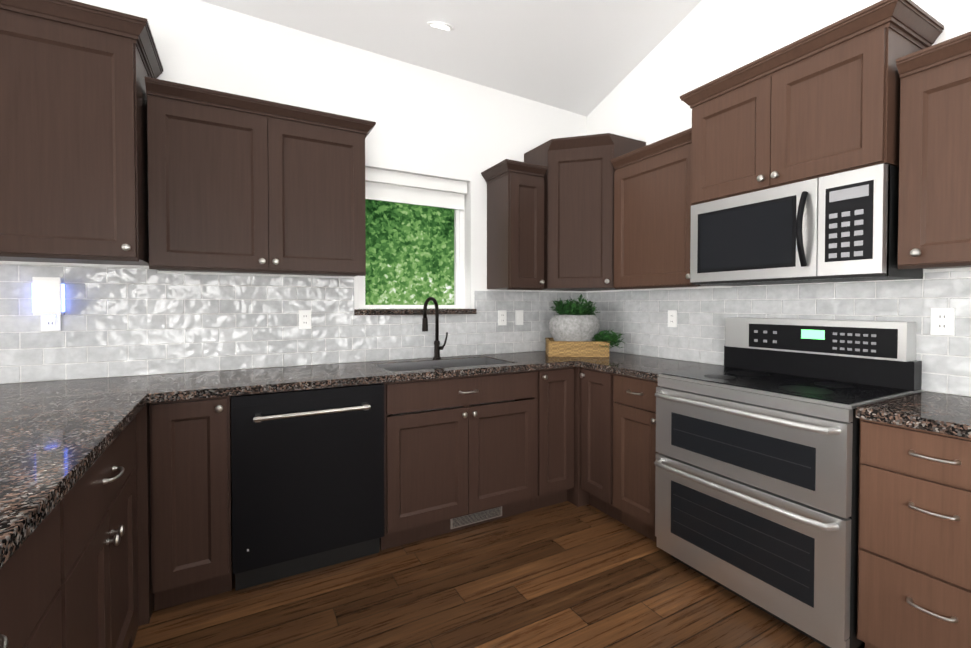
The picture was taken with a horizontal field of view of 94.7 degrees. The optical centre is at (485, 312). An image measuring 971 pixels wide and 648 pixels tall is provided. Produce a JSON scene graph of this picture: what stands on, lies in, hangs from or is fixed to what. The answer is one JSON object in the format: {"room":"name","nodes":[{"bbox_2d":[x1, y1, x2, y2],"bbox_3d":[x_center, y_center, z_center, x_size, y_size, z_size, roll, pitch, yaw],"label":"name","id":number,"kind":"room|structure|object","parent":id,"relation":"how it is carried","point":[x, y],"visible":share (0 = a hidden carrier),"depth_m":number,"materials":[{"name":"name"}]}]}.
{"room":"kitchen","nodes":[
{"label":"kitchen","id":0,"kind":"room"},
{"bbox_2d":[0,0,586,383],"bbox_3d":[-2.261,-1.011,2.214,7.340,4.672,0.160,-1,1,-29],"label":"wall","id":1,"kind":"structure","parent":0,"point":[431,123],"depth_m":2.95,"materials":[{"name":"white paint"}]},
{"bbox_2d":[0,0,162,265],"bbox_3d":[-1.962,-0.767,2.014,0.789,1.072,0.482,-1,1,-29],"label":"upper cabinet","id":2,"kind":"object","parent":1,"relation":"attached to","point":[73,148],"visible":0.98,"depth_m":1.90,"materials":[{"name":"brown wood"}]},
{"bbox_2d":[145,77,375,276],"bbox_3d":[-1.196,-0.660,2.504,1.080,0.890,0.362,-1,1,-29],"label":"upper cabinet","id":3,"kind":"object","parent":1,"relation":"attached to","point":[241,184],"visible":1,"depth_m":2.33,"materials":[{"name":"brown wood"}]},
{"bbox_2d":[0,264,585,383],"bbox_3d":[-0.782,0.038,2.946,3.740,0.567,0.008,-1,1,-29],"label":"backsplash","id":4,"kind":"structure","parent":1,"relation":"attached to","point":[117,321],"depth_m":2.53,"materials":[{"name":"tile"}]},
{"bbox_2d":[41,315,60,330],"bbox_3d":[-2.133,0.032,2.195,0.072,0.115,0.008,-1,1,-29],"label":"electrical outlet","id":5,"kind":"object","parent":4,"relation":"attached to","point":[53,323],"visible":0.48,"depth_m":2.19,"materials":[{"name":"white plastic"}]},
{"bbox_2d":[32,277,64,316],"bbox_3d":[-2.121,-0.076,2.172,0.112,0.190,0.040,-1,1,-29],"label":"plug-in device","id":6,"kind":"object","parent":5,"relation":"attached to","point":[48,296],"visible":0.98,"depth_m":2.16,"materials":[{"name":"white plastic"}]},
{"bbox_2d":[299,310,310,328],"bbox_3d":[-1.111,0.042,2.756,0.072,0.115,0.008,-1,1,-29],"label":"electrical outlet","id":7,"kind":"object","parent":4,"relation":"attached to","point":[304,319],"visible":1,"depth_m":2.75,"materials":[{"name":"white plastic"}]},
{"bbox_2d":[498,310,506,324],"bbox_3d":[0.130,0.040,3.436,0.072,0.115,0.008,-1,1,-29],"label":"electrical outlet","id":8,"kind":"object","parent":4,"relation":"attached to","point":[502,317],"visible":1,"depth_m":3.43,"materials":[{"name":"white plastic"}]},
{"bbox_2d":[515,310,522,324],"bbox_3d":[0.267,0.039,3.509,0.072,0.115,0.012,-1,1,-29],"label":"light switch","id":9,"kind":"object","parent":4,"relation":"attached to","point":[518,317],"visible":1,"depth_m":3.50,"materials":[{"name":"white plastic"}]},
{"bbox_2d":[359,195,464,308],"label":"window","id":10,"kind":"structure","parent":1,"relation":"in","point":[459,258],"depth_m":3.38,"materials":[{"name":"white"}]},
{"bbox_2d":[365,167,466,209],"bbox_3d":[-0.500,-0.867,3.164,0.800,0.198,0.060,-1,1,-29],"label":"window blind","id":11,"kind":"object","parent":10,"relation":"attached to","point":[391,186],"visible":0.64,"depth_m":3.15,"materials":[{"name":"white fabric"}]},
{"bbox_2d":[354,309,476,314],"bbox_3d":[-0.484,-0.006,3.150,0.880,0.039,0.133,-1,1,-29],"label":"window sill","id":12,"kind":"structure","parent":1,"relation":"attached to","point":[404,311],"depth_m":3.05,"materials":[{"name":"stone"}]},
{"bbox_2d":[481,159,546,289],"bbox_3d":[0.205,-0.603,3.272,0.345,0.880,0.362,-1,1,-29],"label":"upper cabinet","id":13,"kind":"object","parent":1,"relation":"attached to","point":[515,225],"visible":1,"depth_m":3.17,"materials":[{"name":"brown wood"}]},
{"bbox_2d":[524,133,645,290],"bbox_3d":[0.737,-0.712,3.396,0.646,1.070,0.653,-1,1,-29],"label":"upper cabinet","id":14,"kind":"object","parent":1,"relation":"attached to","point":[579,214],"visible":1,"depth_m":3.19,"materials":[{"name":"brown wood"}]},
{"bbox_2d":[199,0,701,116],"bbox_3d":[-1.156,-2.459,0.172,7.340,1.805,4.760,-1,1,-29],"label":"ceiling","id":15,"kind":"structure","parent":0,"point":[584,57],"depth_m":2.94,"materials":[{"name":"white paint"}]},
{"bbox_2d":[427,21,453,30],"bbox_3d":[-0.284,-1.800,2.817,0.170,0.057,0.163,-1,1,-29],"label":"recessed light","id":16,"kind":"object","parent":15,"relation":"in","point":[442,25],"visible":0.75,"depth_m":2.78,"materials":[{"name":"white"}]},
{"bbox_2d":[132,501,864,647],"bbox_3d":[-1.143,1.386,0.268,7.390,0.054,4.800,-1,1,-29],"label":"floor","id":17,"kind":"structure","parent":0,"point":[566,574],"depth_m":2.05,"materials":[{"name":"brown wood"}]},
{"bbox_2d":[0,502,61,647],"bbox_3d":[-1.006,0.880,0.514,0.651,0.949,0.844,-1,1,-29],"label":"base cabinet","id":18,"kind":"object","parent":17,"relation":"on","point":[30,597],"visible":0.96,"depth_m":0.88,"materials":[{"name":"brown wood"}]},
{"bbox_2d":[0,373,179,568],"bbox_3d":[-1.032,0.387,0.391,0.840,0.040,4.256,-1,1,-29],"label":"countertop","id":19,"kind":"structure","parent":18,"relation":"on","point":[58,438],"depth_m":1.31,"materials":[{"name":"brown stone"}]},
{"bbox_2d":[57,419,136,647],"bbox_3d":[-1.423,0.868,1.255,0.651,0.949,0.864,-1,1,-29],"label":"base cabinet","id":20,"kind":"object","parent":17,"relation":"on","point":[98,587],"visible":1,"depth_m":1.33,"materials":[{"name":"brown wood"}]},
{"bbox_2d":[128,416,138,647],"bbox_3d":[-1.692,0.860,1.682,0.592,0.949,0.152,-1,1,-29],"label":"filler panel","id":21,"kind":"object","parent":17,"relation":"on","point":[133,636],"visible":0.14,"depth_m":1.87,"materials":[{"name":"brown wood"}]},
{"bbox_2d":[136,403,154,625],"bbox_3d":[-1.932,0.855,1.986,0.788,0.949,0.608,-1,1,-29],"label":"filler panel","id":22,"kind":"object","parent":17,"relation":"on","point":[146,603],"visible":0.11,"depth_m":1.90,"materials":[{"name":"brown wood"}]},
{"bbox_2d":[149,396,232,610],"bbox_3d":[-1.440,0.851,2.236,0.300,0.949,0.642,-1,1,-29],"label":"base cabinet","id":23,"kind":"object","parent":17,"relation":"on","point":[191,495],"visible":1,"depth_m":2.00,"materials":[{"name":"brown wood"}]},
{"bbox_2d":[231,383,384,590],"bbox_3d":[-0.985,0.848,2.467,0.713,0.946,0.675,-1,1,-29],"label":"dishwasher","id":24,"kind":"object","parent":17,"relation":"on","point":[307,480],"visible":0.96,"depth_m":2.20,"materials":[{"name":"black metal"}]},
{"bbox_2d":[379,370,535,550],"bbox_3d":[-0.238,0.839,2.892,0.997,0.949,0.646,-1,1,-29],"label":"base cabinet","id":25,"kind":"object","parent":17,"relation":"on","point":[466,465],"visible":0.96,"depth_m":2.61,"materials":[{"name":"brown wood"}]},
{"bbox_2d":[164,351,634,401],"bbox_3d":[-0.259,0.344,2.879,2.908,0.040,0.636,-1,1,-29],"label":"countertop","id":26,"kind":"structure","parent":25,"relation":"on","point":[222,383],"depth_m":2.42,"materials":[{"name":"brown stone"}]},
{"bbox_2d":[422,297,447,358],"bbox_3d":[-0.356,0.106,3.053,0.203,0.429,0.149,-1,1,-29],"label":"gooseneck faucet","id":27,"kind":"object","parent":26,"relation":"on","point":[437,347],"visible":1,"depth_m":3.09,"materials":[{"name":"black metal"}]},
{"bbox_2d":[375,357,514,415],"bbox_3d":[-0.260,0.453,2.874,0.816,0.249,0.386,-1,1,-29],"label":"sink basin","id":28,"kind":"object","parent":26,"relation":"in","point":[408,366],"visible":0.02,"depth_m":3.01,"materials":[{"name":"silver metal"}]},
{"bbox_2d":[545,294,624,356],"bbox_3d":[0.692,0.085,3.357,0.568,0.460,0.595,-1,1,-29],"label":"potted plant","id":29,"kind":"object","parent":26,"relation":"on","point":[574,328],"visible":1,"depth_m":3.21,"materials":[{"name":"stone"}]},
{"bbox_2d":[549,314,599,340],"bbox_3d":[0.668,0.159,3.372,0.380,0.288,0.380,-1,1,-29],"label":"plant pot","id":30,"kind":"object","parent":29,"relation":"on","point":[562,327],"depth_m":3.22,"materials":[{"name":"ceramic"}]},
{"bbox_2d":[530,367,573,510],"bbox_3d":[0.335,0.834,3.209,0.308,0.949,0.642,-1,1,-29],"label":"base cabinet","id":31,"kind":"object","parent":17,"relation":"on","point":[554,435],"visible":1,"depth_m":2.96,"materials":[{"name":"brown wood"}]},
{"bbox_2d":[567,367,588,506],"bbox_3d":[0.744,0.830,3.438,0.621,0.949,0.634,-1,1,-29],"label":"base cabinet","id":32,"kind":"object","parent":17,"relation":"on","point":[577,496],"visible":0.14,"depth_m":3.02,"materials":[{"name":"brown wood"}]},
{"bbox_2d":[580,368,621,521],"bbox_3d":[0.959,0.837,3.022,0.642,0.949,0.293,-1,1,-29],"label":"base cabinet","id":33,"kind":"object","parent":17,"relation":"on","point":[597,390],"visible":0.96,"depth_m":2.88,"materials":[{"name":"brown wood"}]},
{"bbox_2d":[613,374,659,542],"bbox_3d":[1.118,0.842,2.728,0.646,0.949,0.373,-1,1,-29],"label":"base cabinet","id":34,"kind":"object","parent":17,"relation":"on","point":[634,433],"visible":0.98,"depth_m":2.61,"materials":[{"name":"brown wood"}]},
{"bbox_2d":[572,355,723,380],"bbox_3d":[1.046,0.345,2.839,0.658,0.040,0.649,-1,1,-29],"label":"countertop","id":35,"kind":"structure","parent":34,"relation":"on","point":[639,366],"depth_m":2.81,"materials":[{"name":"brown stone"}]},
{"bbox_2d":[654,317,922,647],"bbox_3d":[1.376,0.682,2.158,0.731,1.288,0.863,-1,1,-29],"label":"range","id":36,"kind":"object","parent":17,"relation":"on","point":[756,462],"visible":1,"depth_m":1.96,"materials":[{"name":"silver metal"}]},
{"bbox_2d":[857,419,970,647],"bbox_3d":[1.727,0.861,1.616,0.646,0.949,0.420,-1,1,-29],"label":"base cabinet","id":37,"kind":"object","parent":17,"relation":"on","point":[914,557],"visible":1,"depth_m":1.52,"materials":[{"name":"brown wood"}]},
{"bbox_2d":[855,391,970,438],"bbox_3d":[1.842,0.369,1.413,0.633,0.040,0.869,-1,1,-29],"label":"countertop","id":38,"kind":"structure","parent":37,"relation":"on","point":[950,414],"depth_m":1.58,"materials":[{"name":"brown stone"}]},
{"bbox_2d":[586,0,970,396],"bbox_3d":[2.035,-1.005,1.854,0.150,4.672,4.600,-1,1,-29],"label":"wall","id":39,"kind":"structure","parent":0,"point":[702,42],"depth_m":2.83,"materials":[{"name":"white paint"}]},
{"bbox_2d":[610,128,717,289],"bbox_3d":[1.175,-0.604,2.895,0.362,0.895,0.650,-1,1,-29],"label":"upper cabinet","id":40,"kind":"object","parent":39,"relation":"attached to","point":[652,209],"visible":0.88,"depth_m":2.81,"materials":[{"name":"brown wood"}]},
{"bbox_2d":[586,271,970,396],"bbox_3d":[1.631,0.074,2.444,0.008,0.512,3.190,-1,1,-29],"label":"backsplash","id":41,"kind":"structure","parent":39,"relation":"attached to","point":[638,320],"depth_m":2.40,"materials":[{"name":"tile"}]},
{"bbox_2d":[668,310,676,326],"bbox_3d":[1.280,0.042,3.067,0.008,0.115,0.072,-1,1,-29],"label":"electrical outlet","id":42,"kind":"object","parent":41,"relation":"attached to","point":[672,318],"visible":1,"depth_m":3.06,"materials":[{"name":"white plastic"}]},
{"bbox_2d":[930,308,954,335],"bbox_3d":[1.926,0.037,1.887,0.008,0.115,0.072,-1,1,-29],"label":"electrical outlet","id":43,"kind":"object","parent":41,"relation":"attached to","point":[942,321],"visible":1,"depth_m":1.88,"materials":[{"name":"white plastic"}]},
{"bbox_2d":[680,0,943,204],"bbox_3d":[1.510,-0.905,2.205,0.432,0.613,0.959,-1,1,-29],"label":"upper cabinet","id":44,"kind":"object","parent":39,"relation":"attached to","point":[824,101],"visible":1,"depth_m":1.97,"materials":[{"name":"brown wood"}]},
{"bbox_2d":[690,163,922,285],"bbox_3d":[1.492,-0.373,2.204,0.465,0.443,0.853,-1,1,-29],"label":"over-the-range microwave","id":45,"kind":"object","parent":44,"relation":"attached to","point":[841,227],"visible":1,"depth_m":1.98,"materials":[{"name":"silver metal"}]},
{"bbox_2d":[896,31,970,268],"bbox_3d":[1.959,-0.574,1.464,0.362,0.815,0.850,-1,1,-29],"label":"upper cabinet","id":46,"kind":"object","parent":39,"relation":"attached to","point":[934,222],"visible":1,"depth_m":1.67,"materials":[{"name":"brown wood"}]}
]}

